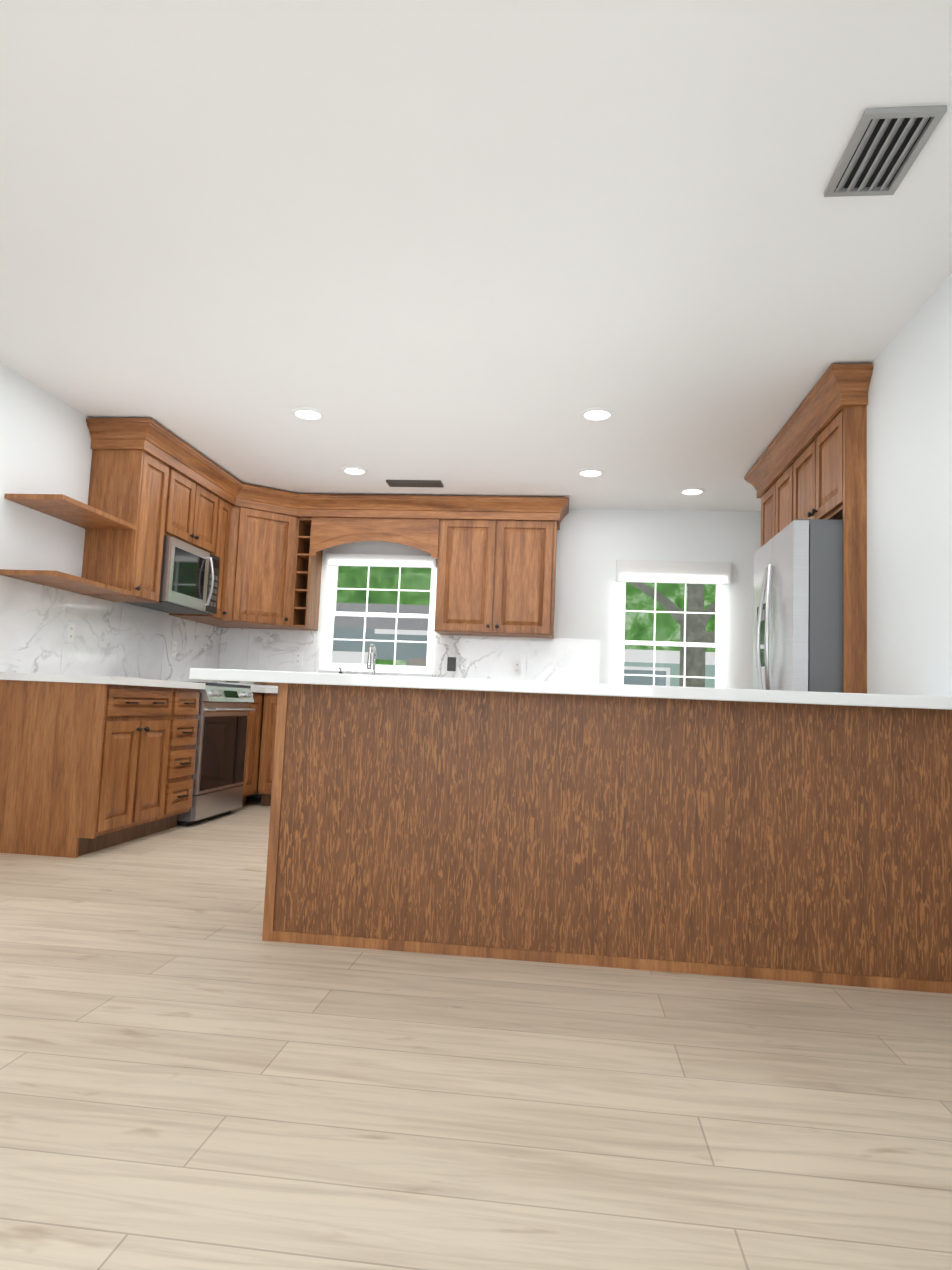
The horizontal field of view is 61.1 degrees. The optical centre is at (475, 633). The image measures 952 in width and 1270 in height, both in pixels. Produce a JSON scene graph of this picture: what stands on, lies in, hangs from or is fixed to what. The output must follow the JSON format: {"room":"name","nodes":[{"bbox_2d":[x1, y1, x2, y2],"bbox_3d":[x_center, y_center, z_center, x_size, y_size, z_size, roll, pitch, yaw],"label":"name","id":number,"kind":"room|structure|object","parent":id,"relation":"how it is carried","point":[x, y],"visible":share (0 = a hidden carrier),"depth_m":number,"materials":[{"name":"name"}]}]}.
{"room":"kitchen","nodes":[
{"label":"kitchen","id":0,"kind":"room"},
{"bbox_2d":[0,363,168,614],"bbox_3d":[-2.881,-0.332,2.308,0.290,2.520,9.487,2,-5,6],"label":"wall","id":1,"kind":"structure","parent":0,"point":[45,442],"depth_m":4.55,"materials":[{"name":"white paint"}]},
{"bbox_2d":[0,575,220,682],"bbox_3d":[-2.372,0.075,5.587,0.008,0.509,2.784,2,-5,6],"label":"backsplash","id":2,"kind":"structure","parent":1,"relation":"attached to","point":[114,639],"depth_m":5.11,"materials":[{"name":"stone"}]},
{"bbox_2d":[66,622,74,642],"bbox_3d":[-2.442,-0.004,4.862,0.010,0.116,0.072,2,-5,6],"label":"outlet","id":3,"kind":"object","parent":2,"relation":"attached to","point":[70,632],"visible":1,"depth_m":4.86,"materials":[{"name":"white plastic"}]},
{"bbox_2d":[171,641,176,656],"bbox_3d":[-2.301,0.118,6.149,0.010,0.116,0.072,2,-5,6],"label":"outlet","id":4,"kind":"object","parent":2,"relation":"attached to","point":[173,648],"visible":1,"depth_m":6.14,"materials":[{"name":"white plastic"}]},
{"bbox_2d":[81,422,176,602],"bbox_3d":[-2.230,-0.756,5.171,0.330,1.080,0.362,2,-5,6],"label":"upper cabinet","id":5,"kind":"object","parent":1,"relation":"attached to","point":[128,484],"depth_m":5.01,"materials":[{"name":"brown wood"}]},
{"bbox_2d":[169,442,200,613],"bbox_3d":[-2.193,-0.724,5.505,0.330,1.080,0.454,2,-5,6],"label":"upper cabinet","id":6,"kind":"object","parent":1,"relation":"attached to","point":[183,512],"depth_m":5.56,"materials":[{"name":"brown wood"}]},
{"bbox_2d":[169,458,228,617],"bbox_3d":[-2.144,-0.682,5.954,0.330,1.080,0.454,2,-5,6],"label":"upper cabinet","id":7,"kind":"object","parent":1,"relation":"attached to","point":[210,508],"depth_m":5.99,"materials":[{"name":"brown wood"}]},
{"bbox_2d":[125,536,219,614],"bbox_3d":[-2.127,-0.391,5.694,0.436,0.436,0.752,2,-5,6],"label":"microwave","id":8,"kind":"object","parent":7,"relation":"attached to","point":[189,583],"visible":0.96,"depth_m":5.58,"materials":[{"name":"silver metal"}]},
{"bbox_2d":[183,478,236,621],"bbox_3d":[-2.114,-0.656,6.224,0.330,1.080,0.234,2,-5,6],"label":"upper cabinet","id":9,"kind":"object","parent":1,"relation":"attached to","point":[231,490],"depth_m":6.28,"materials":[{"name":"brown wood"}]},
{"bbox_2d":[0,796,951,1269],"bbox_3d":[-0.288,1.039,1.923,5.035,0.060,9.747,2,-5,6],"label":"floor","id":10,"kind":"structure","parent":0,"point":[196,1072],"depth_m":1.73,"materials":[{"name":"beige wood"}]},
{"bbox_2d":[0,680,179,857],"bbox_3d":[-2.191,0.719,4.474,0.654,0.876,0.734,2,-5,6],"label":"base cabinet","id":11,"kind":"object","parent":10,"relation":"on","point":[86,768],"depth_m":4.13,"materials":[{"name":"brown wood"}]},
{"bbox_2d":[0,672,205,688],"bbox_3d":[-2.141,0.280,4.685,0.681,0.040,1.107,2,-5,6],"label":"countertop","id":12,"kind":"structure","parent":11,"relation":"on","point":[88,679],"depth_m":4.16,"materials":[{"name":"stone"}]},
{"bbox_2d":[168,688,199,828],"bbox_3d":[-2.135,0.766,4.978,0.654,0.876,0.430,2,-5,6],"label":"base cabinet","id":13,"kind":"object","parent":10,"relation":"on","point":[187,700],"depth_m":5.00,"materials":[{"name":"brown wood"}]},
{"bbox_2d":[177,681,254,825],"bbox_3d":[-2.024,0.801,5.567,0.744,0.921,0.762,2,-5,6],"label":"range","id":14,"kind":"object","parent":10,"relation":"on","point":[224,710],"visible":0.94,"depth_m":5.43,"materials":[{"name":"silver metal"}]},
{"bbox_2d":[242,692,264,806],"bbox_3d":[-2.010,0.874,6.118,0.654,0.876,0.331,2,-5,6],"label":"base cabinet","id":15,"kind":"object","parent":10,"relation":"on","point":[255,719],"depth_m":6.12,"materials":[{"name":"brown wood"}]},
{"bbox_2d":[250,687,267,692],"bbox_3d":[-1.977,0.417,6.132,0.690,0.040,0.286,2,-5,6],"label":"countertop","id":16,"kind":"structure","parent":15,"relation":"on","point":[253,689],"depth_m":6.11,"materials":[{"name":"stone"}]},
{"bbox_2d":[258,693,277,805],"bbox_3d":[-1.483,0.932,6.513,0.302,0.876,0.618,2,-5,6],"label":"base cabinet","id":17,"kind":"object","parent":10,"relation":"on","point":[267,747],"depth_m":6.20,"materials":[{"name":"brown wood"}]},
{"bbox_2d":[267,688,277,692],"bbox_3d":[-0.615,0.500,6.446,3.330,0.046,0.643,2,-5,6],"label":"countertop","id":18,"kind":"structure","parent":17,"relation":"on","point":[270,690],"depth_m":6.23,"materials":[{"name":"stone"}]},
{"bbox_2d":[367,643,375,674],"bbox_3d":[-0.828,0.282,6.604,0.107,0.398,0.217,2,-5,6],"label":"faucet","id":19,"kind":"object","parent":18,"relation":"on","point":[369,659],"visible":0.69,"depth_m":6.57,"materials":[{"name":"silver metal"}]},
{"bbox_2d":[262,683,951,993],"bbox_3d":[0.498,0.691,3.008,2.396,0.893,0.606,2,-5,6],"label":"base cabinet","id":20,"kind":"object","parent":10,"relation":"on","point":[792,842],"visible":1,"depth_m":2.71,"materials":[{"name":"brown wood"}]},
{"bbox_2d":[189,668,951,709],"bbox_3d":[0.372,0.215,2.991,2.673,0.040,0.702,2,-5,6],"label":"countertop","id":21,"kind":"structure","parent":20,"relation":"on","point":[261,677],"depth_m":2.65,"materials":[{"name":"stone"}]},
{"bbox_2d":[753,519,842,692],"bbox_3d":[1.918,0.396,4.137,0.933,1.800,0.820,2,-5,6],"label":"refrigerator","id":22,"kind":"object","parent":10,"relation":"on","point":[798,611],"visible":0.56,"depth_m":3.83,"materials":[{"name":"silver metal"}]},
{"bbox_2d":[744,364,872,693],"bbox_3d":[2.088,0.085,4.540,0.756,2.506,1.849,2,-5,6],"label":"tall cabinet","id":23,"kind":"object","parent":10,"relation":"on","point":[823,475],"visible":0.33,"depth_m":3.92,"materials":[{"name":"brown wood"}]},
{"bbox_2d":[0,0,951,510],"bbox_3d":[-1.204,-1.581,2.272,7.100,0.100,9.747,2,-5,6],"label":"ceiling","id":24,"kind":"structure","parent":0,"point":[476,246],"depth_m":2.85,"materials":[{"name":"white paint"}]},
{"bbox_2d":[291,407,324,419],"bbox_3d":[-0.992,-1.292,4.763,0.196,0.011,0.196,2,-5,6],"label":"recessed light","id":25,"kind":"object","parent":24,"relation":"in","point":[305,413],"visible":0.98,"depth_m":4.75,"materials":[{"name":"white plastic"}]},
{"bbox_2d":[341,466,367,474],"bbox_3d":[-0.887,-1.185,5.896,0.196,0.011,0.196,2,-5,6],"label":"recessed light","id":26,"kind":"object","parent":24,"relation":"in","point":[353,470],"visible":1,"depth_m":5.88,"materials":[{"name":"white plastic"}]},
{"bbox_2d":[386,480,443,487],"bbox_3d":[-0.466,-1.141,6.161,0.420,0.016,0.140,2,-5,6],"label":"ceiling vent","id":27,"kind":"object","parent":24,"relation":"in","point":[414,483],"visible":1,"depth_m":6.14,"materials":[{"name":"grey metal"}]},
{"bbox_2d":[577,468,604,476],"bbox_3d":[0.811,-1.131,5.704,0.196,0.011,0.196,2,-5,6],"label":"recessed light","id":28,"kind":"object","parent":24,"relation":"in","point":[590,472],"visible":1,"depth_m":5.69,"materials":[{"name":"white plastic"}]},
{"bbox_2d":[580,407,614,420],"bbox_3d":[0.686,-1.238,4.572,0.196,0.011,0.196,2,-5,6],"label":"recessed light","id":29,"kind":"object","parent":24,"relation":"in","point":[596,413],"visible":1,"depth_m":4.56,"materials":[{"name":"white plastic"}]},
{"bbox_2d":[679,487,705,494],"bbox_3d":[1.625,-1.064,6.069,0.196,0.011,0.196,2,-5,6],"label":"recessed light","id":30,"kind":"object","parent":24,"relation":"in","point":[691,491],"visible":0.98,"depth_m":6.06,"materials":[{"name":"white plastic"}]},
{"bbox_2d":[824,105,946,196],"bbox_3d":[1.194,-1.412,2.381,0.210,0.016,0.363,2,-5,6],"label":"ceiling vent","id":31,"kind":"object","parent":24,"relation":"in","point":[883,149],"visible":0.96,"depth_m":2.36,"materials":[{"name":"grey metal"}]},
{"bbox_2d":[217,509,760,796],"bbox_3d":[0.145,0.200,6.798,5.325,2.520,0.160,2,-5,6],"label":"wall","id":32,"kind":"structure","parent":0,"point":[594,546],"depth_m":6.66,"materials":[{"name":"white paint"}]},
{"bbox_2d":[201,494,308,629],"bbox_3d":[-1.834,-0.588,6.847,0.751,1.080,0.300,2,-5,6],"label":"upper cabinet","id":33,"kind":"object","parent":32,"relation":"attached to","point":[298,503],"depth_m":6.61,"materials":[{"name":"brown wood"}]},
{"bbox_2d":[229,506,296,617],"bbox_3d":[-1.697,-0.561,6.492,0.356,0.838,0.311,2,-5,6],"label":"door","id":34,"kind":"structure","parent":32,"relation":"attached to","point":[265,544],"depth_m":6.48,"materials":[{"name":"brown wood"}]},
{"bbox_2d":[301,494,448,634],"bbox_3d":[-0.793,-0.556,6.721,1.145,1.080,0.336,2,-5,6],"label":"valance","id":35,"kind":"object","parent":32,"relation":"attached to","point":[421,522],"depth_m":6.57,"materials":[{"name":"brown wood"}]},
{"bbox_2d":[319,553,437,676],"bbox_3d":[-0.820,-0.150,6.887,0.976,1.019,0.190,2,-5,6],"label":"window","id":36,"kind":"structure","parent":32,"relation":"in","point":[333,562],"depth_m":6.88,"materials":[{"name":"white plastic"}]},
{"bbox_2d":[218,628,599,687],"bbox_3d":[-0.600,0.258,6.789,3.251,0.509,0.010,2,-5,6],"label":"backsplash","id":37,"kind":"structure","parent":32,"relation":"attached to","point":[544,659],"depth_m":6.73,"materials":[{"name":"stone"}]},
{"bbox_2d":[259,650,267,663],"bbox_3d":[-1.823,0.208,6.917,0.072,0.116,0.012,2,-5,6],"label":"light switch","id":38,"kind":"object","parent":37,"relation":"attached to","point":[263,657],"visible":1,"depth_m":6.92,"materials":[{"name":"white plastic"}]},
{"bbox_2d":[294,652,302,665],"bbox_3d":[-1.515,0.218,6.883,0.072,0.116,0.010,2,-5,6],"label":"outlet","id":39,"kind":"object","parent":37,"relation":"attached to","point":[298,658],"visible":1,"depth_m":6.88,"materials":[{"name":"white plastic"}]},
{"bbox_2d":[447,657,455,670],"bbox_3d":[-0.204,0.260,6.735,0.072,0.116,0.010,2,-5,6],"label":"outlet","id":40,"kind":"object","parent":37,"relation":"attached to","point":[451,663],"visible":1,"depth_m":6.73,"materials":[{"name":"grey plastic"}]},
{"bbox_2d":[512,661,520,674],"bbox_3d":[0.337,0.287,6.673,0.072,0.116,0.010,2,-5,6],"label":"outlet","id":41,"kind":"object","parent":37,"relation":"attached to","point":[516,667],"visible":1,"depth_m":6.67,"materials":[{"name":"white plastic"}]},
{"bbox_2d":[445,498,508,636],"bbox_3d":[-0.027,-0.532,6.634,0.523,1.080,0.336,2,-5,6],"label":"upper cabinet","id":42,"kind":"object","parent":32,"relation":"attached to","point":[495,556],"depth_m":6.47,"materials":[{"name":"brown wood"}]},
{"bbox_2d":[501,498,560,637],"bbox_3d":[0.377,-0.519,6.588,0.543,1.080,0.336,2,-5,6],"label":"upper cabinet","id":43,"kind":"object","parent":32,"relation":"attached to","point":[532,525],"depth_m":6.42,"materials":[{"name":"brown wood"}]},
{"bbox_2d":[616,560,730,687],"bbox_3d":[1.593,0.059,6.602,0.912,1.284,0.190,2,-5,6],"label":"window","id":44,"kind":"structure","parent":32,"relation":"in","point":[718,574],"depth_m":6.60,"materials":[{"name":"white plastic"}]},
{"bbox_2d":[867,273,951,696],"bbox_3d":[1.931,-0.179,1.764,0.670,2.520,9.487,2,-5,6],"label":"wall","id":45,"kind":"structure","parent":0,"point":[909,528],"depth_m":3.28,"materials":[{"name":"white paint"}]},
{"label":"outside","id":46,"kind":"structure","parent":0,"visible":0},
{"bbox_2d":[332,566,715,687],"bbox_3d":[0.649,0.155,8.898,6.537,3.867,0.230,2,-5,6],"label":"scenery","id":47,"kind":"structure","parent":46,"point":[419,606],"depth_m":8.94,"materials":[{"name":"green plant"}]}
]}

